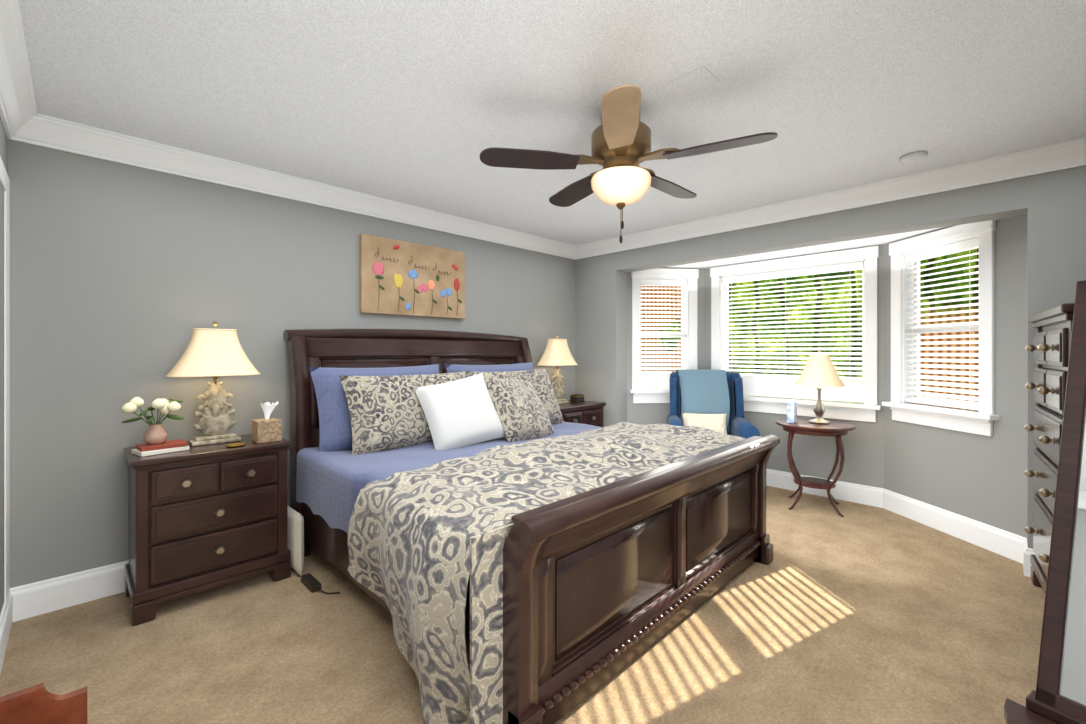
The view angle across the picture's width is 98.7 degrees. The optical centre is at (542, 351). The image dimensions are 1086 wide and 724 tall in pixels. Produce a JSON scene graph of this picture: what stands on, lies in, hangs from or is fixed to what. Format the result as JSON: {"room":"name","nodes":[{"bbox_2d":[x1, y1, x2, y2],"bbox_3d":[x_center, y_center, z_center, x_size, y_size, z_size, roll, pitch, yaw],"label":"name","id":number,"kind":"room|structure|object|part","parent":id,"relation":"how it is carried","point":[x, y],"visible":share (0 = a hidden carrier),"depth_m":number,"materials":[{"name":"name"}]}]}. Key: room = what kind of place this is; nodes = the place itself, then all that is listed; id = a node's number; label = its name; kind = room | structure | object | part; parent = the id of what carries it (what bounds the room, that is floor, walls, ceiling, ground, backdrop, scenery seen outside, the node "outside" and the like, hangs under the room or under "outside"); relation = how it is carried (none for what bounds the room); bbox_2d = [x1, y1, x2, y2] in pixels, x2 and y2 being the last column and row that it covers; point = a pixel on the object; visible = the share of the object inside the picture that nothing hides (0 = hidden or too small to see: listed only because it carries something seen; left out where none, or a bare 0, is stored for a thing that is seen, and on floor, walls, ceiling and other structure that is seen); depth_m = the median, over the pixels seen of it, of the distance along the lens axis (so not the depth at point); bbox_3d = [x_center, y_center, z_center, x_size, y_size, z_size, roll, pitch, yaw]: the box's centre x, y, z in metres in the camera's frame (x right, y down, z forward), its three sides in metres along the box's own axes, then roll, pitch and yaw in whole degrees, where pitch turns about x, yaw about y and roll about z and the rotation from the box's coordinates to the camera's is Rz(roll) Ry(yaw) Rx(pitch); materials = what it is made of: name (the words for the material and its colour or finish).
{"room":"bedroom","nodes":[
{"label":"bedroom","id":0,"kind":"room"},
{"bbox_2d":[0,116,7,613],"bbox_3d":[-1.122,0.075,0.706,0.120,2.440,4.200,0,0,-45],"label":"wall","id":1,"kind":"structure","parent":0,"point":[3,146],"depth_m":2.07,"materials":[{"name":"grey paint"}]},
{"bbox_2d":[0,156,9,601],"bbox_3d":[-2.244,0.235,1.917,0.006,2.120,0.898,0,0,-45],"label":"door frame","id":2,"kind":"structure","parent":1,"relation":"attached to","point":[4,180],"depth_m":2.13,"materials":[{"name":"white"}]},
{"bbox_2d":[0,0,43,143],"bbox_3d":[-1.087,-1.083,0.827,0.100,0.125,3.840,0,0,-45],"label":"crown molding","id":3,"kind":"structure","parent":1,"relation":"attached to","point":[24,120],"depth_m":1.89,"materials":[{"name":"white wood"}]},
{"bbox_2d":[8,139,574,587],"bbox_3d":[-1.119,0.075,3.765,4.450,2.440,0.120,0,0,-45],"label":"wall","id":4,"kind":"structure","parent":0,"point":[124,279],"depth_m":2.58,"materials":[{"name":"grey paint"}]},
{"bbox_2d":[7,115,575,259],"bbox_3d":[-1.069,-1.083,3.659,4.130,0.125,0.100,0,0,-45],"label":"crown molding","id":5,"kind":"structure","parent":4,"relation":"attached to","point":[59,134],"depth_m":2.93,"materials":[{"name":"white wood"}]},
{"bbox_2d":[360,234,464,318],"bbox_3d":[-1.015,-0.580,3.753,0.920,0.580,0.035,0,0,-45],"label":"picture","id":6,"kind":"object","parent":4,"relation":"attached to","point":[398,277],"visible":1,"depth_m":3.70,"materials":[{"name":"beige paper"}]},
{"bbox_2d":[0,469,1034,672],"bbox_3d":[0.638,1.215,2.552,4.980,0.160,4.080,0,0,-45],"label":"baseboard","id":7,"kind":"structure","parent":4,"relation":"attached to","point":[42,597],"depth_m":2.89,"materials":[{"name":"white wood"}]},
{"bbox_2d":[0,485,1044,723],"bbox_3d":[0.638,1.325,2.587,5.430,0.060,4.530,0,0,-45],"label":"floor","id":8,"kind":"structure","parent":0,"point":[858,613],"depth_m":2.04,"materials":[{"name":"beige carpet"}]},
{"bbox_2d":[0,682,86,723],"bbox_3d":[-0.951,0.994,0.811,0.230,0.603,0.377,0,0,-45],"label":"table","id":9,"kind":"object","parent":8,"relation":"on","point":[38,704],"visible":1,"depth_m":0.96,"materials":[{"name":"red wood"}]},
{"bbox_2d":[123,434,291,625],"bbox_3d":[-1.839,0.905,2.583,0.700,0.780,0.481,0,0,-45],"label":"nightstand","id":10,"kind":"object","parent":8,"relation":"on","point":[204,517],"visible":0.98,"depth_m":2.40,"materials":[{"name":"brown wood"}]},
{"bbox_2d":[121,397,188,456],"bbox_3d":[-1.986,0.371,2.390,0.264,0.286,0.193,0,0,-45],"label":"flower vase","id":11,"kind":"object","parent":10,"relation":"on","point":[155,437],"visible":1,"depth_m":2.36,"materials":[{"name":"petal"},{"name":"leaf"},{"name":"ceramic"}]},
{"bbox_3d":[-1.985,0.420,2.389,0.096,0.100,0.096,0,0,-45],"label":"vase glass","id":12,"kind":"part","parent":11,"relation":"part of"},
{"bbox_2d":[131,442,188,456],"bbox_3d":[-1.971,0.503,2.404,0.224,0.022,0.177,0,0,-45],"label":"book","id":13,"kind":"object","parent":10,"relation":"on","point":[147,451],"depth_m":2.35,"materials":[{"name":"beige"}]},
{"bbox_2d":[135,439,187,451],"bbox_3d":[-1.967,0.481,2.407,0.200,0.020,0.146,0,0,-45],"label":"book","id":14,"kind":"object","parent":13,"relation":"on","point":[172,445],"depth_m":2.37,"materials":[{"name":"brown paper"}]},
{"bbox_2d":[165,321,260,445],"bbox_3d":[-1.865,0.169,2.651,0.437,0.691,0.299,0,0,-45],"label":"lamp","id":15,"kind":"object","parent":10,"relation":"on","point":[215,354],"visible":1,"depth_m":2.60,"materials":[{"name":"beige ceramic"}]},
{"bbox_3d":[-1.865,0.002,2.651,0.437,0.263,0.299,0,0,-45],"label":"lamp shade","id":16,"kind":"part","parent":15,"relation":"part of","materials":[{"name":"beige fabric"}]},
{"bbox_3d":[-1.865,0.002,2.651,0.422,0.255,0.287,0,0,-45],"label":"lamp shade","id":17,"kind":"part","parent":15,"relation":"part of","materials":[{"name":"beige fabric"}]},
{"bbox_2d":[225,443,246,446],"bbox_3d":[-1.681,0.509,2.552,0.100,0.009,0.100,0,0,-45],"label":"dish","id":18,"kind":"object","parent":10,"relation":"on","point":[235,445],"visible":1,"depth_m":2.55,"materials":[{"name":"gold metal"}]},
{"bbox_2d":[252,401,281,443],"bbox_3d":[-1.596,0.401,2.693,0.124,0.226,0.124,0,0,-45],"label":"tissue box","id":19,"kind":"object","parent":10,"relation":"on","point":[266,429],"visible":1,"depth_m":2.66,"materials":[{"name":"beige"}]},
{"bbox_2d":[288,506,303,575],"bbox_3d":[-1.543,1.110,2.831,0.065,0.360,0.460,0,0,-45],"label":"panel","id":20,"kind":"object","parent":8,"relation":"on","point":[295,534],"visible":0.46,"depth_m":2.69,"materials":[{"name":"white plastic"}]},
{"bbox_2d":[301,573,339,593],"bbox_3d":[-1.225,1.278,2.561,0.107,0.035,0.293,0,0,-45],"label":"power strip","id":21,"kind":"object","parent":8,"relation":"on","point":[311,583],"visible":1,"depth_m":2.55,"materials":[{"name":"grey plastic"}]},
{"bbox_2d":[283,329,779,723],"bbox_3d":[-0.120,0.558,2.958,2.433,1.473,2.362,0,0,-45],"label":"bed","id":22,"kind":"object","parent":8,"relation":"on","point":[493,533],"visible":1,"depth_m":2.05,"materials":[{"name":"brown wood"}]},
{"bbox_2d":[559,400,605,426],"bbox_3d":[0.246,0.905,4.669,0.700,0.780,0.481,0,0,-45],"label":"nightstand","id":23,"kind":"object","parent":8,"relation":"on","point":[588,412],"visible":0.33,"depth_m":4.56,"materials":[{"name":"brown wood"}]},
{"bbox_2d":[537,334,577,403],"bbox_3d":[0.143,0.169,4.659,0.437,0.691,0.299,0,0,-45],"label":"lamp","id":24,"kind":"object","parent":23,"relation":"on","point":[557,353],"visible":0.85,"depth_m":4.59,"materials":[{"name":"beige fabric"}]},
{"bbox_3d":[0.143,0.002,4.659,0.437,0.263,0.299,0,0,-45],"label":"lamp shade","id":25,"kind":"part","parent":24,"relation":"part of","materials":[{"name":"beige fabric"}]},
{"bbox_3d":[0.143,0.002,4.659,0.422,0.255,0.287,0,0,-45],"label":"lamp shade","id":26,"kind":"part","parent":24,"relation":"part of","materials":[{"name":"beige fabric"}]},
{"bbox_2d":[570,394,583,401],"bbox_3d":[0.356,0.478,4.843,0.124,0.071,0.094,0,0,-45],"label":"box","id":27,"kind":"object","parent":23,"relation":"on","point":[576,397],"visible":0.96,"depth_m":4.81,"materials":[{"name":"grey"}]},
{"bbox_3d":[0.356,0.459,4.843,0.124,0.012,0.094,0,0,-45],"label":"gold trim","id":28,"kind":"part","parent":27,"relation":"part of","materials":[{"name":"brown metal"}]},
{"bbox_2d":[667,369,759,438],"bbox_3d":[1.549,0.737,4.381,0.735,1.117,0.865,0,0,13],"label":"armchair","id":29,"kind":"object","parent":8,"relation":"on","point":[713,400],"visible":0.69,"depth_m":4.57,"materials":[{"name":"blue fabric"}]},
{"bbox_2d":[676,369,729,432],"bbox_3d":[1.597,0.477,4.670,0.486,0.598,0.280,0,0,13],"label":"throw","id":30,"kind":"object","parent":29,"relation":"on","point":[697,391],"depth_m":4.60,"materials":[{"name":"blue fabric"}]},
{"bbox_2d":[682,412,728,438],"bbox_3d":[1.546,0.710,4.447,0.419,0.244,0.164,0,0,13],"label":"pillow","id":31,"kind":"object","parent":29,"relation":"on","point":[715,422],"depth_m":4.41,"materials":[{"name":"beige fabric"}]},
{"bbox_2d":[776,418,855,516],"bbox_3d":[2.272,0.948,3.902,0.580,0.706,0.580,0,0,-45],"label":"side table","id":32,"kind":"object","parent":8,"relation":"on","point":[836,429],"visible":0.98,"depth_m":3.81,"materials":[{"name":"brown wood"}]},
{"bbox_2d":[787,399,796,422],"bbox_3d":[2.095,0.496,3.924,0.070,0.195,0.060,0,0,-45],"label":"candle jar","id":33,"kind":"object","parent":32,"relation":"on","point":[791,410],"visible":1,"depth_m":3.90,"materials":[{"name":"white"}]},
{"bbox_3d":[2.095,0.411,3.924,0.060,0.025,0.052,0,0,-45],"label":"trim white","id":34,"kind":"part","parent":33,"relation":"part of","materials":[{"name":"white"}]},
{"bbox_2d":[795,349,843,423],"bbox_3d":[2.314,0.284,3.902,0.356,0.620,0.356,0,0,-45],"label":"table lamp","id":35,"kind":"object","parent":32,"relation":"on","point":[819,372],"visible":1,"depth_m":3.83,"materials":[{"name":"silver metal"}]},
{"bbox_3d":[2.314,0.150,3.902,0.356,0.258,0.356,0,0,-45],"label":"lamp shade","id":36,"kind":"part","parent":35,"relation":"part of","materials":[{"name":"beige fabric"}]},
{"bbox_3d":[2.314,0.150,3.902,0.348,0.258,0.348,0,0,-45],"label":"lamp shade","id":37,"kind":"part","parent":35,"relation":"part of","materials":[{"name":"beige fabric"}]},
{"bbox_2d":[1004,280,1085,723],"bbox_3d":[1.985,0.501,1.525,0.851,1.587,0.600,0,0,-31],"label":"floor mirror","id":38,"kind":"object","parent":8,"relation":"on","point":[1058,696],"visible":1,"depth_m":1.68,"materials":[{"name":"brown wood"}]},
{"bbox_2d":[1059,281,1085,723],"bbox_3d":[2.098,0.474,1.592,0.524,1.422,0.350,0,0,-31],"label":"mirror glass","id":39,"kind":"object","parent":38,"relation":"attached to","point":[1072,608],"depth_m":1.66,"materials":[{"name":"white"}]},
{"bbox_2d":[1024,303,1073,592],"bbox_3d":[2.656,0.545,2.161,0.548,1.500,0.910,0,0,40],"label":"dresser","id":40,"kind":"object","parent":8,"relation":"on","point":[1049,348],"visible":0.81,"depth_m":2.27,"materials":[{"name":"brown wood"}]},
{"bbox_2d":[19,0,1085,244],"bbox_3d":[0.338,-1.185,2.251,4.530,0.080,4.480,0,0,-45],"label":"ceiling","id":41,"kind":"structure","parent":0,"point":[419,102],"depth_m":2.02,"materials":[{"name":"white paint"}]},
{"bbox_2d":[480,84,777,242],"bbox_3d":[0.410,-0.830,2.251,1.219,0.630,1.272,0,0,-45],"label":"fan","id":42,"kind":"object","parent":41,"relation":"hanging from","point":[621,147],"visible":1,"depth_m":2.12,"materials":[{"name":"brown wood"}]},
{"bbox_3d":[0.370,-0.768,2.212,0.284,0.133,0.284,0,0,-45],"label":"lamp shade","id":43,"kind":"part","parent":42,"relation":"part of","materials":[{"name":"white glass"}]},
{"bbox_2d":[900,151,927,163],"bbox_3d":[2.160,-1.129,2.715,0.128,0.029,0.128,0,0,36],"label":"ceiling detector","id":44,"kind":"object","parent":41,"relation":"attached to","point":[913,157],"depth_m":2.69,"materials":[{"name":"paint"}]},
{"bbox_2d":[627,268,704,424],"bbox_3d":[1.303,0.175,5.013,1.009,2.240,0.140,0,0,-5],"label":"wall","id":45,"kind":"structure","parent":0,"point":[647,413],"depth_m":4.93,"materials":[{"name":"grey paint"}]},
{"bbox_2d":[629,268,698,402],"bbox_3d":[1.286,-0.171,4.964,0.767,1.422,0.195,0,0,-5],"label":"window","id":46,"kind":"structure","parent":45,"relation":"in","point":[690,276],"depth_m":4.92,"materials":[{"name":"white wood"}]},
{"bbox_2d":[641,279,686,387],"bbox_3d":[1.285,-0.194,4.979,0.505,1.154,0.065,0,0,-5],"label":"window blind","id":47,"kind":"object","parent":46,"relation":"attached to","point":[655,380],"visible":0.79,"depth_m":4.97,"materials":[{"name":"white plastic"}]},
{"bbox_2d":[705,244,883,487],"bbox_3d":[2.333,0.175,4.478,1.722,2.240,0.140,0,0,45],"label":"wall","id":48,"kind":"structure","parent":0,"point":[863,445],"depth_m":4.12,"materials":[{"name":"grey paint"}]},
{"bbox_2d":[663,226,948,267],"bbox_3d":[2.194,-0.945,4.150,0.781,0.100,3.160,0,0,-45],"label":"ceiling","id":49,"kind":"structure","parent":0,"point":[865,242],"depth_m":4.11,"materials":[{"name":"white paint"}]},
{"bbox_2d":[575,165,1085,548],"bbox_3d":[1.869,0.075,3.782,0.200,2.440,4.080,0,0,-45],"label":"wall","id":50,"kind":"structure","parent":0,"point":[1051,205],"depth_m":3.26,"materials":[{"name":"grey paint"}]},
{"bbox_2d":[576,137,1085,259],"bbox_3d":[1.763,-1.083,3.676,0.100,0.125,3.840,0,0,-45],"label":"crown molding","id":51,"kind":"structure","parent":50,"relation":"attached to","point":[1071,153],"depth_m":3.18,"materials":[{"name":"white"}]},
{"bbox_2d":[884,215,1026,537],"bbox_3d":[2.963,0.175,3.366,0.140,2.240,1.200,0,0,-6],"label":"wall","id":52,"kind":"structure","parent":0,"point":[980,478],"depth_m":3.02,"materials":[{"name":"grey paint"}]},
{"bbox_2d":[710,220,999,435],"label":"window","id":53,"kind":"structure","parent":52,"relation":"in","point":[980,422],"depth_m":3.71,"materials":[{"name":"white wood"}]},
{"bbox_2d":[722,261,863,402],"bbox_3d":[2.322,-0.172,4.442,1.239,1.209,0.065,0,0,45],"label":"window blind","id":54,"kind":"object","parent":53,"relation":"attached to","point":[775,385],"visible":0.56,"depth_m":4.40,"materials":[{"name":"white plastic"}]},
{"bbox_2d":[905,237,978,409],"bbox_3d":[2.926,-0.189,3.410,0.065,1.164,0.570,0,0,-6],"label":"window blind","id":55,"kind":"object","parent":53,"relation":"attached to","point":[961,246],"visible":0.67,"depth_m":3.39,"materials":[{"name":"white plastic"}]},
{"label":"outside","id":56,"kind":"structure","parent":0,"visible":0},
{"bbox_2d":[641,248,978,410],"bbox_3d":[2.972,-0.705,5.684,2.050,5.000,6.250,0,0,-45],"label":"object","id":57,"kind":"object","parent":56,"point":[963,259],"depth_m":6.27,"materials":[{"name":"white plastic"}]}
]}

